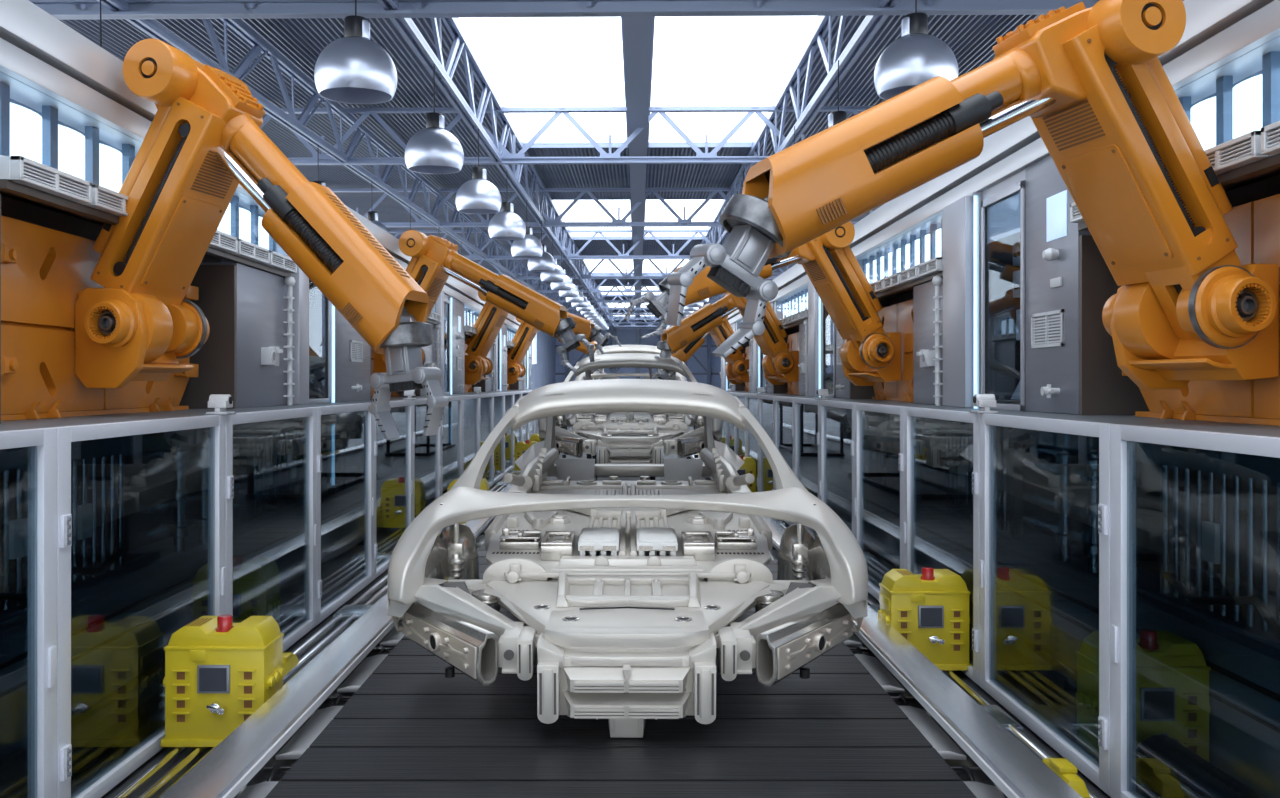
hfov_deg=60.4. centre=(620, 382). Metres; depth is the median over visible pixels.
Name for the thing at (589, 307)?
pendant lamp
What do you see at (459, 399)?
frame
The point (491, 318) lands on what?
robot arm
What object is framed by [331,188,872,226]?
truss
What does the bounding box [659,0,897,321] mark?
roof truss
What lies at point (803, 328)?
base cabinet
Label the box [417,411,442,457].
rack
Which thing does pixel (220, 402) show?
sensor
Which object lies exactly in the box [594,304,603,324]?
pendant lamp
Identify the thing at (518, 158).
truss
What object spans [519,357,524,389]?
base cabinet
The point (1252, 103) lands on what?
window
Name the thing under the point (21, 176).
air vent
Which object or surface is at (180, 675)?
vent
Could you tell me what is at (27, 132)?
window
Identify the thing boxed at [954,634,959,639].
button
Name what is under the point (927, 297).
base cabinet
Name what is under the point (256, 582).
control box
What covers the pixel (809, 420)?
rack
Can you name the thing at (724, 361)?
trim
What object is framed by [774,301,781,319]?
trim
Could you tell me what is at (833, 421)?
rack
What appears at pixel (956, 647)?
vent
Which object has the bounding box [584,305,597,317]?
pendant lamp
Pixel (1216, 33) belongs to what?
trim
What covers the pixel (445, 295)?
window
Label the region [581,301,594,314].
pendant lamp
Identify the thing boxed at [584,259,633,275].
window
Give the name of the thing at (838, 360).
vent
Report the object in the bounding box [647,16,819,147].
window
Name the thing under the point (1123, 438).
frame
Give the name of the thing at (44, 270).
base
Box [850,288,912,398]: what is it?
trim
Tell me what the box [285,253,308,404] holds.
trim
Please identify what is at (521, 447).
control box
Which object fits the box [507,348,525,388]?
trim
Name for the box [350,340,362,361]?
vent
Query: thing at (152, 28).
roof truss
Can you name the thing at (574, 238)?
window
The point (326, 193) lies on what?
vent
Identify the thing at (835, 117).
pendant lamp
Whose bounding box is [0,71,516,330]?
trim
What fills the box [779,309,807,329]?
strip
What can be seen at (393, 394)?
mounting plate
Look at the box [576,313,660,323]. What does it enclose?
truss
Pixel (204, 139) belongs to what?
robot arm
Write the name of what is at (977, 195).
light bar
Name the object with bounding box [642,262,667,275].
window
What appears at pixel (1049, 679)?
hose
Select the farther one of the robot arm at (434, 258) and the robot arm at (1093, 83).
the robot arm at (434, 258)
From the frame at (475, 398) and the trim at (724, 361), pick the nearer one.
the frame at (475, 398)
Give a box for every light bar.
[327,302,336,487]
[448,296,452,444]
[500,329,500,390]
[527,351,527,388]
[758,346,759,392]
[817,297,821,458]
[970,192,981,518]
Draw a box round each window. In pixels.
[0,81,274,251]
[309,279,329,403]
[432,294,448,319]
[452,298,463,393]
[457,17,628,147]
[464,308,478,326]
[507,328,515,341]
[552,198,632,239]
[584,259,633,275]
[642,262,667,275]
[643,198,723,239]
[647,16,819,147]
[782,289,807,318]
[822,303,834,397]
[863,219,941,283]
[1179,51,1279,149]
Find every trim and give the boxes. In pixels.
[0,0,520,331]
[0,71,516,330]
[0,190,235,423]
[221,215,289,262]
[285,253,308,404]
[370,346,420,399]
[436,291,443,393]
[464,334,485,392]
[494,335,497,390]
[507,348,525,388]
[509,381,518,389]
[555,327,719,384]
[723,357,725,389]
[727,0,1279,324]
[735,346,747,390]
[737,37,1275,321]
[753,337,757,392]
[773,325,798,393]
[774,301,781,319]
[808,281,818,396]
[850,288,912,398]
[857,259,868,269]
[942,169,1024,257]
[943,196,973,407]
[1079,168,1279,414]
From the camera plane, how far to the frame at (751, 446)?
13.80 m
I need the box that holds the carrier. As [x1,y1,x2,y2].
[587,438,654,480]
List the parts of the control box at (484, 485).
lid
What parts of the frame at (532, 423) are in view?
glass pane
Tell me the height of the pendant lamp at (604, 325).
1.421 m
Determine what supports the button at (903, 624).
attached to the control box at (929, 609)
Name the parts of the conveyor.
slide plate, slide plate, slide plate, rail, slide plate, slide plate, slide plate, slide plate, rail, slide plate, slide plate, slide plate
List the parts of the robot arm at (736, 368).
forearm casing, access panel, arm, slide rod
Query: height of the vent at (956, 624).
0.031 m
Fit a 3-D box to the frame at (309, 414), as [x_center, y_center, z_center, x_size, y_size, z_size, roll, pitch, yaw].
[-1.746,0.759,5.540,0.069,1.242,1.434,0,0,0]
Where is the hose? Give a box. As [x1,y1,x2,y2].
[771,479,1076,727]
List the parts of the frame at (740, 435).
glass pane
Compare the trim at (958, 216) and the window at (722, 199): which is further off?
the window at (722, 199)
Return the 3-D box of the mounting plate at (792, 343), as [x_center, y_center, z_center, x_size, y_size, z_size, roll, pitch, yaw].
[2.124,-0.234,13.050,0.161,0.740,1.780,0,0,0]
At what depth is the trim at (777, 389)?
14.06 m
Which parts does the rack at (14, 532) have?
tag plate, tag plate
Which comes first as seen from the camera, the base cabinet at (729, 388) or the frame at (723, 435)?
the frame at (723, 435)
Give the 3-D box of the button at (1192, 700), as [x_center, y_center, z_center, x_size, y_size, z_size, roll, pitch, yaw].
[2.000,1.109,3.849,0.030,0.034,0.002,0,0,0]
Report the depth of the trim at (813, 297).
10.88 m
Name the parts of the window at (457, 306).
indicator panel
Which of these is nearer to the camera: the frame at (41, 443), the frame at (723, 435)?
the frame at (41, 443)
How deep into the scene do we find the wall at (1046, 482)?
4.93 m
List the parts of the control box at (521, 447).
lid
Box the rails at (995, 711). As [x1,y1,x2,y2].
[772,518,1096,797]
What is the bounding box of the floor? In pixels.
[71,415,1163,797]
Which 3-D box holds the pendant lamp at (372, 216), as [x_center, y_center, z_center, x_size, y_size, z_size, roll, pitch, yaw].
[-5.449,-3.718,24.070,0.776,1.421,0.776,0,1,1]
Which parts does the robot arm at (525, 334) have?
slide rod, arm, access panel, forearm casing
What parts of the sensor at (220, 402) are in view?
plate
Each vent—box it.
[177,672,184,679]
[177,686,184,693]
[177,700,184,707]
[177,715,184,721]
[202,600,207,605]
[202,611,207,615]
[244,672,251,679]
[244,686,251,693]
[244,700,251,707]
[251,611,256,615]
[326,193,409,276]
[341,302,362,325]
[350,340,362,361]
[457,357,461,369]
[534,319,543,327]
[697,287,709,296]
[816,198,846,224]
[836,346,841,364]
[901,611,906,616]
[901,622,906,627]
[954,611,959,616]
[954,622,959,627]
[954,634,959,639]
[954,645,959,650]
[1031,309,1063,347]
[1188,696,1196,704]
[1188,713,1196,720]
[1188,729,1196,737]
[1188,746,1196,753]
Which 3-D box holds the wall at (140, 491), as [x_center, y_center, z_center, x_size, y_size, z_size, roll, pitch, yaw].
[-2.560,0.060,13.070,0.180,2.680,21.740,0,0,0]
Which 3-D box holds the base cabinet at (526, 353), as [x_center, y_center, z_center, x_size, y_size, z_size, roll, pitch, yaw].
[-2.244,-0.422,23.630,0.412,1.116,0.580,0,0,0]
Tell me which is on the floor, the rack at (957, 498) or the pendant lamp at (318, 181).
the rack at (957, 498)
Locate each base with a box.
[1,215,198,420]
[1122,194,1279,425]
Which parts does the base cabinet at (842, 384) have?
valve handle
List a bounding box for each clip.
[283,652,298,674]
[1042,758,1089,796]
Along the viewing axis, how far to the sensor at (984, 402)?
4.97 m
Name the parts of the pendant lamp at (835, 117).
cord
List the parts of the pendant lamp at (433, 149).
cord, lamp shade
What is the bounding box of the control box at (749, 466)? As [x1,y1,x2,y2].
[737,455,755,492]
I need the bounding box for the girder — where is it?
[623,17,652,324]
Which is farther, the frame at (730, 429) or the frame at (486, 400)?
the frame at (730, 429)
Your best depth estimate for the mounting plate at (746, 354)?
18.26 m
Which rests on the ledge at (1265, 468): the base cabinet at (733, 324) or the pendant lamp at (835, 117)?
the base cabinet at (733, 324)
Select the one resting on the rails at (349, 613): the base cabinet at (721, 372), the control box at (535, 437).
the control box at (535, 437)
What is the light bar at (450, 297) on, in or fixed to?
attached to the wall at (140, 491)
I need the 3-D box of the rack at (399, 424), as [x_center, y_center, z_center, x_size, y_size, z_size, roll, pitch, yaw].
[-2.222,0.520,11.565,0.128,0.640,1.250,0,0,0]
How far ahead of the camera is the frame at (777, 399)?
11.63 m
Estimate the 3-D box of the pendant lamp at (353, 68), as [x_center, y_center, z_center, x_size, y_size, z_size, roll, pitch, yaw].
[-2.538,-3.460,10.526,0.776,1.421,0.776,0,1,1]
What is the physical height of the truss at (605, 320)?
1.110 m
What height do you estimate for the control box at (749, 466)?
0.470 m
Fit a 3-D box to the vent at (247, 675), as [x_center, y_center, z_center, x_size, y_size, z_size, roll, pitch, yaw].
[-1.390,1.089,4.099,0.030,0.031,0.002,0,0,0]
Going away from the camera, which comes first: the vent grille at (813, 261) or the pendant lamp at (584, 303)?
the vent grille at (813, 261)
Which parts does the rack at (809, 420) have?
tag plate, tag plate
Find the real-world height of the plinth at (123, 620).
0.560 m
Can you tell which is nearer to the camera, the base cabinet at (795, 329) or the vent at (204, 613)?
the vent at (204, 613)
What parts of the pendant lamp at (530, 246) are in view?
lamp shade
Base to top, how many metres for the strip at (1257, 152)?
0.125 m
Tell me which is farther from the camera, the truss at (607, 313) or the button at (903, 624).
the truss at (607, 313)
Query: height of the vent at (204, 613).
0.034 m
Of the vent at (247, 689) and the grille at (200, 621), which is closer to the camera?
the vent at (247, 689)
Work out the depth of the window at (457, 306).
13.79 m
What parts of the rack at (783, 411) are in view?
rack frame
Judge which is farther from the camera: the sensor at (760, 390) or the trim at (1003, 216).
the sensor at (760, 390)
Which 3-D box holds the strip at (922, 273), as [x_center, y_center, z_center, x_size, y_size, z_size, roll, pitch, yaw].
[1.962,-0.708,7.975,0.135,0.125,2.770,0,0,0]
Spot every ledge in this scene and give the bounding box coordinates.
[0,389,534,471]
[725,390,1279,482]
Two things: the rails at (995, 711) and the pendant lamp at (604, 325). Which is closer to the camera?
the rails at (995, 711)
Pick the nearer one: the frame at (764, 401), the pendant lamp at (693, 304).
the frame at (764, 401)
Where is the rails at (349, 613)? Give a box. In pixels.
[115,470,520,797]
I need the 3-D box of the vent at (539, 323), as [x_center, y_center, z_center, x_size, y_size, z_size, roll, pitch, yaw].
[-0.717,-0.520,9.617,0.083,0.050,0.003,29,6,11]
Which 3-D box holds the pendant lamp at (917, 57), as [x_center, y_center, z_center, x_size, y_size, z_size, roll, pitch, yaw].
[2.802,-3.460,10.444,0.776,1.421,0.776,0,1,1]
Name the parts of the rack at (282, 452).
tag plate, tag plate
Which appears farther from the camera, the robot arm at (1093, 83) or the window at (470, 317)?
the window at (470, 317)
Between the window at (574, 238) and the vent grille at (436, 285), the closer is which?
the vent grille at (436, 285)
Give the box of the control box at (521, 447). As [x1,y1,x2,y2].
[513,440,537,470]
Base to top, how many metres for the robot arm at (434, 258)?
1.378 m
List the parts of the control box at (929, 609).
lid, switch lever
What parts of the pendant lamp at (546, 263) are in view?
lamp shade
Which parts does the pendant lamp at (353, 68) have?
lamp shade, cord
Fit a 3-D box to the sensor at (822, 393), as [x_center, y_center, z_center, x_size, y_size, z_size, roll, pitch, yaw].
[1.655,0.094,9.030,0.100,0.088,0.110,0,0,0]
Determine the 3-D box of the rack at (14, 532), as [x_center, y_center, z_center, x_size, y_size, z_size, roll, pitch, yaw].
[-2.223,0.530,4.365,0.155,0.620,1.250,0,0,0]
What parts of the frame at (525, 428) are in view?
glass pane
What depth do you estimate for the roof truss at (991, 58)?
18.25 m
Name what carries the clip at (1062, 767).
on the rails at (995, 711)
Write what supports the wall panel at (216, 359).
attached to the wall at (140, 491)
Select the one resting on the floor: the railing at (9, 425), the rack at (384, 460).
the rack at (384, 460)
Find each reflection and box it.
[0,658,164,797]
[1136,735,1265,797]
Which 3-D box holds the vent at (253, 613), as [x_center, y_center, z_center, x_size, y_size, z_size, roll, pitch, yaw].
[-1.850,1.167,5.549,0.030,0.034,0.002,0,0,0]
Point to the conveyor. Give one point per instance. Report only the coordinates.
(407, 729)
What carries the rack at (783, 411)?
on the floor
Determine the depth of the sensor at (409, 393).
9.10 m
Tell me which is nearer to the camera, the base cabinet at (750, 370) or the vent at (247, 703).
the vent at (247, 703)
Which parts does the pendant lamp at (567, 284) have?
lamp shade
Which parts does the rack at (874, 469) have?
tag plate, rack frame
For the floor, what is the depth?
4.58 m
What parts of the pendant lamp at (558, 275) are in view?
lamp shade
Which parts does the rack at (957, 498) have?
tag plate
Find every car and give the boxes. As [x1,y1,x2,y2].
[387,379,867,737]
[538,353,722,463]
[574,345,686,380]
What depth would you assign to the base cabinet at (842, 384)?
9.73 m
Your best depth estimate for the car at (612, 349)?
19.27 m
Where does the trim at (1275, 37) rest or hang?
attached to the wall at (1046, 482)
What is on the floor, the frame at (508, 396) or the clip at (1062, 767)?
the frame at (508, 396)
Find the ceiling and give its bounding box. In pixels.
[60,15,1038,321]
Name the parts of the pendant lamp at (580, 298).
lamp shade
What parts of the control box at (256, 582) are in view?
lid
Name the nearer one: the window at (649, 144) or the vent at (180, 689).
the vent at (180, 689)
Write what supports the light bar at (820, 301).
attached to the wall at (1046, 482)
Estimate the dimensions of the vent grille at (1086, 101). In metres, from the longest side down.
0.240 x 0.176 x 0.004 m
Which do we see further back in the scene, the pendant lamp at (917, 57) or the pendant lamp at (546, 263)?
the pendant lamp at (546, 263)
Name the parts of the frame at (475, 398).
glass pane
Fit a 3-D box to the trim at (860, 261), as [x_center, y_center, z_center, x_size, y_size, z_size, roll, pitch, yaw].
[2.166,-0.892,10.340,0.408,0.295,2.160,0,0,0]
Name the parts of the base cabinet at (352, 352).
valve handle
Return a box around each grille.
[186,618,211,625]
[191,150,233,198]
[427,278,444,296]
[496,315,504,326]
[804,261,825,280]
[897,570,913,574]
[1042,100,1104,150]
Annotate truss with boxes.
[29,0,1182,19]
[96,0,584,317]
[260,106,872,164]
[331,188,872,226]
[377,0,616,330]
[388,230,724,259]
[478,255,787,278]
[495,272,781,292]
[530,285,724,301]
[545,294,723,308]
[563,302,710,314]
[575,309,659,319]
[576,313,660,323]
[604,317,666,326]
[605,320,665,328]
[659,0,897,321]
[703,15,1044,305]
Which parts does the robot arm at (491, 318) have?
slide rod, arm, access panel, forearm casing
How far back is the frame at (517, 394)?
18.57 m
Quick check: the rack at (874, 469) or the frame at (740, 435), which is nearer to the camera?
the rack at (874, 469)
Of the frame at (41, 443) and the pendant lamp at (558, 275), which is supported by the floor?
the frame at (41, 443)
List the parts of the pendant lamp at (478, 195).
lamp shade, cord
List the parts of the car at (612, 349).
floor panel, roof panel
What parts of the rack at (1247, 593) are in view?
tag plate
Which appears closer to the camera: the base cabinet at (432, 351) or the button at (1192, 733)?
the button at (1192, 733)
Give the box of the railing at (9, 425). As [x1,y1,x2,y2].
[0,389,534,430]
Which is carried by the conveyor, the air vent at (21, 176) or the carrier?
the carrier
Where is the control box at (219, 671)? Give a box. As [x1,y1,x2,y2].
[161,614,284,746]
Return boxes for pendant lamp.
[100,0,101,47]
[312,158,325,185]
[314,0,396,103]
[367,181,389,233]
[405,64,463,173]
[455,129,501,213]
[488,202,525,239]
[511,200,542,257]
[528,221,554,271]
[540,237,564,281]
[551,250,572,290]
[559,278,578,296]
[566,285,583,302]
[571,291,587,306]
[576,296,591,310]
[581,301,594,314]
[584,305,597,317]
[588,308,599,319]
[591,311,601,322]
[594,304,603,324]
[595,307,605,326]
[683,310,693,314]
[684,306,698,310]
[687,303,702,306]
[696,298,708,302]
[828,60,846,127]
[874,0,957,99]
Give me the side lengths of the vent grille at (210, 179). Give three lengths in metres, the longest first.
0.240 x 0.176 x 0.004 m
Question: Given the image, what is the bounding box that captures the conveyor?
[159,427,1082,797]
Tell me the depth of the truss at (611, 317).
101.82 m
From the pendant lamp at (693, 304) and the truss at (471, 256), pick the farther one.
the pendant lamp at (693, 304)
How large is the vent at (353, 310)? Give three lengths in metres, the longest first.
0.083 x 0.050 x 0.003 m
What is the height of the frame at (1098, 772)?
1.242 m
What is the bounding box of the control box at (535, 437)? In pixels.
[529,434,542,442]
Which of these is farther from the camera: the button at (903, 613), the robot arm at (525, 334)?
the robot arm at (525, 334)
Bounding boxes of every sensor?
[204,394,235,414]
[402,390,416,399]
[473,387,481,393]
[756,387,764,394]
[815,389,829,399]
[970,394,997,413]
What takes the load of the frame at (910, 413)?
on the floor
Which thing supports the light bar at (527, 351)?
attached to the wall at (140, 491)
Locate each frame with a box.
[0,428,56,797]
[50,415,225,797]
[226,407,316,651]
[317,403,373,624]
[370,400,412,578]
[413,398,441,519]
[441,396,462,495]
[461,394,479,471]
[480,393,492,486]
[493,392,504,484]
[504,392,513,474]
[512,391,521,467]
[522,390,528,442]
[529,390,534,440]
[718,420,725,443]
[726,392,735,451]
[734,393,747,456]
[745,394,757,491]
[758,395,773,491]
[774,396,795,525]
[793,398,819,523]
[819,400,856,534]
[854,403,904,600]
[903,407,978,684]
[979,414,1110,795]
[1110,424,1279,797]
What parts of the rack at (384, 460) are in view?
tag plate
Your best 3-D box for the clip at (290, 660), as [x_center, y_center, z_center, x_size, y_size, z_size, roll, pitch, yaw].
[-1.595,1.319,5.200,0.077,0.070,0.257,0,0,0]
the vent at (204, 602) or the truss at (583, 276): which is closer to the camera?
the vent at (204, 602)
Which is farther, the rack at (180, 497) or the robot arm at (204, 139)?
the rack at (180, 497)
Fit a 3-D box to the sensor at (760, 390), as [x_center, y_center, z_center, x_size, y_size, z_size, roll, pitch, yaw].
[1.655,0.094,13.050,0.100,0.088,0.110,0,0,0]
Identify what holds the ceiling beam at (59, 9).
attached to the wall at (544, 366)
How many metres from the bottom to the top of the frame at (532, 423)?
1.242 m
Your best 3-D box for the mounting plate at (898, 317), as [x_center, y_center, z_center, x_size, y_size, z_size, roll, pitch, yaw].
[2.124,-0.234,8.350,0.161,0.740,1.780,0,0,0]
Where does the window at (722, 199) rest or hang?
attached to the ceiling
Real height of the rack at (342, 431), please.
0.640 m
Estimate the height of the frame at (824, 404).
1.242 m
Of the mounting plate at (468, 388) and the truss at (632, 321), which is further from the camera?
the truss at (632, 321)
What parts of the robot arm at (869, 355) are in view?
forearm casing, piston rod, access panel, arm, slide rod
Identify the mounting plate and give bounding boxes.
[371,348,399,397]
[465,344,472,392]
[743,346,748,390]
[786,332,798,394]
[872,299,912,401]
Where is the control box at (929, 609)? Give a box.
[878,567,972,669]
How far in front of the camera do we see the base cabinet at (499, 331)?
18.49 m
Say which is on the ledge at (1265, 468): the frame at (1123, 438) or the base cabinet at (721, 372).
the base cabinet at (721, 372)
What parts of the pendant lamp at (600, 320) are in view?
lamp shade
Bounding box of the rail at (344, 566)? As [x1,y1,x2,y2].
[280,489,447,621]
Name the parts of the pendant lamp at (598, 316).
lamp shade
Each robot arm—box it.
[75,38,448,439]
[374,230,594,372]
[465,291,620,384]
[507,317,601,383]
[624,221,900,385]
[648,291,798,384]
[653,315,748,383]
[666,0,1278,388]
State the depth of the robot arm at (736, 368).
17.52 m
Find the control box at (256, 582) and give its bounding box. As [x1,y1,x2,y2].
[191,555,281,627]
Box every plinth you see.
[0,439,470,762]
[771,440,1279,797]
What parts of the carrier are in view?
post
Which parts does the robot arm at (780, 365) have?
forearm casing, piston rod, access panel, arm, slide rod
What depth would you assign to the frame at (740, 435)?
15.19 m
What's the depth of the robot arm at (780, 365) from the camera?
12.81 m
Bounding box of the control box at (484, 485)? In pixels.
[447,478,489,523]
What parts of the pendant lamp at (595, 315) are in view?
lamp shade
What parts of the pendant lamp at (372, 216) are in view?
lamp shade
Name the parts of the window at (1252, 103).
panel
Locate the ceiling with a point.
(971, 38)
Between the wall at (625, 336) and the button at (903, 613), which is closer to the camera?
the button at (903, 613)
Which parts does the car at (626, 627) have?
rail plate, cross rail, apron panel, rail, sill, bulkhead plate, roof rail, floor panel, module label plate, pocket frame, roof panel, module label plate, floor panel, roof rail, bulkhead plate, sill, rail, apron panel, cross rail, rail plate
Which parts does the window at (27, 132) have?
panel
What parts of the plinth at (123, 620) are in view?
cap rail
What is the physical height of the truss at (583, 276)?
1.110 m
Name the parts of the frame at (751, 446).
frame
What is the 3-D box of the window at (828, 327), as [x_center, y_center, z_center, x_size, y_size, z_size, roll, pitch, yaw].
[2.144,-0.422,10.315,0.412,1.116,0.610,0,0,0]
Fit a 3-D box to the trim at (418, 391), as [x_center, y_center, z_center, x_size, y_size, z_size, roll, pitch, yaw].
[-2.261,-0.302,10.140,0.418,0.877,2.260,0,0,0]
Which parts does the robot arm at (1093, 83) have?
mouth plate, forearm casing, piston rod, bolt plate, access panel, arm, slide rod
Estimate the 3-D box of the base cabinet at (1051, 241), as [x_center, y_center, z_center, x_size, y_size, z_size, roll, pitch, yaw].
[2.092,-0.451,5.001,0.435,1.174,0.618,0,0,0]
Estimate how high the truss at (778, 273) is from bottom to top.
1.110 m
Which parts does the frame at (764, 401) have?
glass pane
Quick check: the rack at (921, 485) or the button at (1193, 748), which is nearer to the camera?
the button at (1193, 748)
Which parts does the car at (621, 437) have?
rail plate, apron panel, cross rail, sill, bulkhead plate, roof panel, pocket frame, bulkhead plate, rail, sill, cross rail, apron panel, rail plate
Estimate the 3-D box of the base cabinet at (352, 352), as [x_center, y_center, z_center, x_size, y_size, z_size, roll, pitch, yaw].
[-2.192,-0.451,8.454,0.435,1.174,1.108,0,0,0]
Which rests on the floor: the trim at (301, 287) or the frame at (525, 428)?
the frame at (525, 428)
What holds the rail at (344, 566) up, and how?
on the floor
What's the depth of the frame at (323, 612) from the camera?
7.37 m
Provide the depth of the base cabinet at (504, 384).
19.19 m
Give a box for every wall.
[0,254,466,591]
[532,330,555,388]
[556,323,720,387]
[781,408,1275,615]
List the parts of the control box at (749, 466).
lid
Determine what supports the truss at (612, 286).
attached to the wall at (544, 366)
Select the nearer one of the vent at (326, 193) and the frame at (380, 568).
the vent at (326, 193)
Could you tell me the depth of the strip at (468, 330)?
14.69 m
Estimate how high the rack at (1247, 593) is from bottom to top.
0.620 m
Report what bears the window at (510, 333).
in the wall at (140, 491)
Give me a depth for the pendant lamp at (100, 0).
11.91 m
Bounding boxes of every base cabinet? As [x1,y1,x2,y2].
[200,263,295,407]
[335,308,369,401]
[421,322,440,395]
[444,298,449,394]
[486,342,495,391]
[498,331,499,390]
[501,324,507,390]
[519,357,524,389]
[526,353,526,388]
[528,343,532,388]
[719,357,722,388]
[727,362,731,390]
[729,322,748,390]
[747,338,752,391]
[760,349,766,392]
[765,302,798,393]
[798,320,807,395]
[835,297,890,398]
[913,275,942,404]
[1025,155,1090,414]
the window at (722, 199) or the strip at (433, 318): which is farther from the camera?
the window at (722, 199)
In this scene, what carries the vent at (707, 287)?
attached to the robot arm at (869, 355)
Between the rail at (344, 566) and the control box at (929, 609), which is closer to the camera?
the control box at (929, 609)
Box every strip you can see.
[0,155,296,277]
[426,311,440,324]
[464,325,495,340]
[507,341,514,348]
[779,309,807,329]
[870,257,942,298]
[1070,121,1279,230]
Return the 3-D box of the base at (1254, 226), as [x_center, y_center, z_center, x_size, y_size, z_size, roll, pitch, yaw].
[2.124,-0.234,3.650,0.161,0.740,1.780,0,0,0]
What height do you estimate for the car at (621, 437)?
1.220 m
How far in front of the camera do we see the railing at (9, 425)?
4.78 m
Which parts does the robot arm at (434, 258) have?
slide rod, arm, access panel, bolt plate, piston rod, forearm casing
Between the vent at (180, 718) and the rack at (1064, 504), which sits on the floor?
the rack at (1064, 504)
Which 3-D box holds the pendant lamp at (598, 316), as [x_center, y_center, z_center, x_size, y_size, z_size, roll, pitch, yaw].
[-1.662,-4.543,67.209,0.776,1.421,0.776,0,1,1]
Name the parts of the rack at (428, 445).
rack frame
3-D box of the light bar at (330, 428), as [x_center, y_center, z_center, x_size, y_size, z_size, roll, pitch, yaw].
[-2.040,-0.148,7.775,0.060,1.776,0.040,0,0,0]
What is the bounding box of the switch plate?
[1050,277,1061,287]
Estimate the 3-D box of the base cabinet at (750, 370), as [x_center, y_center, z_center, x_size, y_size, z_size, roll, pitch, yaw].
[2.098,-0.259,16.340,0.425,0.790,0.800,0,0,0]
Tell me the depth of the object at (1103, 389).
4.66 m
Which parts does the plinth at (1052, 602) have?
cap rail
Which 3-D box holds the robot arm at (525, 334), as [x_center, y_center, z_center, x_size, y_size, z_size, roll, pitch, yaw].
[-1.189,-0.667,20.675,2.025,1.378,0.611,0,0,12]
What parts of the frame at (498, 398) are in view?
glass pane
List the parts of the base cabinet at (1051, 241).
valve handle, round knob, indicator panel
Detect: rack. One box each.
[0,454,124,609]
[139,438,239,551]
[239,428,303,521]
[321,421,357,493]
[355,420,393,479]
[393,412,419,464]
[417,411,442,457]
[442,407,456,448]
[455,405,470,443]
[771,406,785,445]
[783,408,792,450]
[801,410,817,458]
[827,414,851,469]
[850,420,892,486]
[890,424,940,501]
[943,432,1022,535]
[1023,444,1142,572]
[1160,465,1279,638]
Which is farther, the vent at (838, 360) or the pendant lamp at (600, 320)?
the pendant lamp at (600, 320)
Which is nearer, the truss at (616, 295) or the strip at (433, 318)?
the strip at (433, 318)
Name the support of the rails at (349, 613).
on the floor
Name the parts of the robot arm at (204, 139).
slide rod, arm, access panel, bolt plate, piston rod, forearm casing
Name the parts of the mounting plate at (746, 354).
plate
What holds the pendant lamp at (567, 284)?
hanging from the roof truss at (407, 27)
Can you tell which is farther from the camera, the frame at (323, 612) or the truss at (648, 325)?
the truss at (648, 325)
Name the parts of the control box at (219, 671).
switch lever, lid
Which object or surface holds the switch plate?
attached to the base cabinet at (1051, 241)
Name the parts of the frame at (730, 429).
glass pane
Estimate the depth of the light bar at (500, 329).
18.57 m
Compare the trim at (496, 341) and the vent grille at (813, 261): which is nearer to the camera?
the vent grille at (813, 261)
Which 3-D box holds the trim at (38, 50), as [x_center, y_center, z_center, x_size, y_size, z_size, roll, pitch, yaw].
[-2.280,-1.170,13.070,0.540,0.260,21.740,0,0,0]
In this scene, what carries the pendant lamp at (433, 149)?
hanging from the roof truss at (407, 27)
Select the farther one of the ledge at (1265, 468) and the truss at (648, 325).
the truss at (648, 325)
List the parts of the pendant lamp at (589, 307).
lamp shade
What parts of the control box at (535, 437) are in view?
lid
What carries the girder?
attached to the wall at (625, 336)
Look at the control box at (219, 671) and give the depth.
4.10 m
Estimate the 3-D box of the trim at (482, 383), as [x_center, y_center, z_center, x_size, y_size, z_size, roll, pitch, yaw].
[-2.261,-0.302,15.540,0.418,0.877,2.260,0,0,0]
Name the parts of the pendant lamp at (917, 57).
lamp shade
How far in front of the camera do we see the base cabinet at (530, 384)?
24.64 m
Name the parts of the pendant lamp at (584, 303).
lamp shade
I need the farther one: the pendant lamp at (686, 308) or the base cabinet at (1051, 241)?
the pendant lamp at (686, 308)
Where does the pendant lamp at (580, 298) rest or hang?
hanging from the roof truss at (407, 27)
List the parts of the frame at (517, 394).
glass pane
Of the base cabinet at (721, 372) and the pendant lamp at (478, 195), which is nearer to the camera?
the pendant lamp at (478, 195)
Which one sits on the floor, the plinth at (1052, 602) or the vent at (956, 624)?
the plinth at (1052, 602)
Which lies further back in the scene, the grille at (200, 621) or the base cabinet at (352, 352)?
the base cabinet at (352, 352)
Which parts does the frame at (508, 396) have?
glass pane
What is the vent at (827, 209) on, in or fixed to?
attached to the robot arm at (1093, 83)
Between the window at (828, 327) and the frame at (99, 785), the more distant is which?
the window at (828, 327)

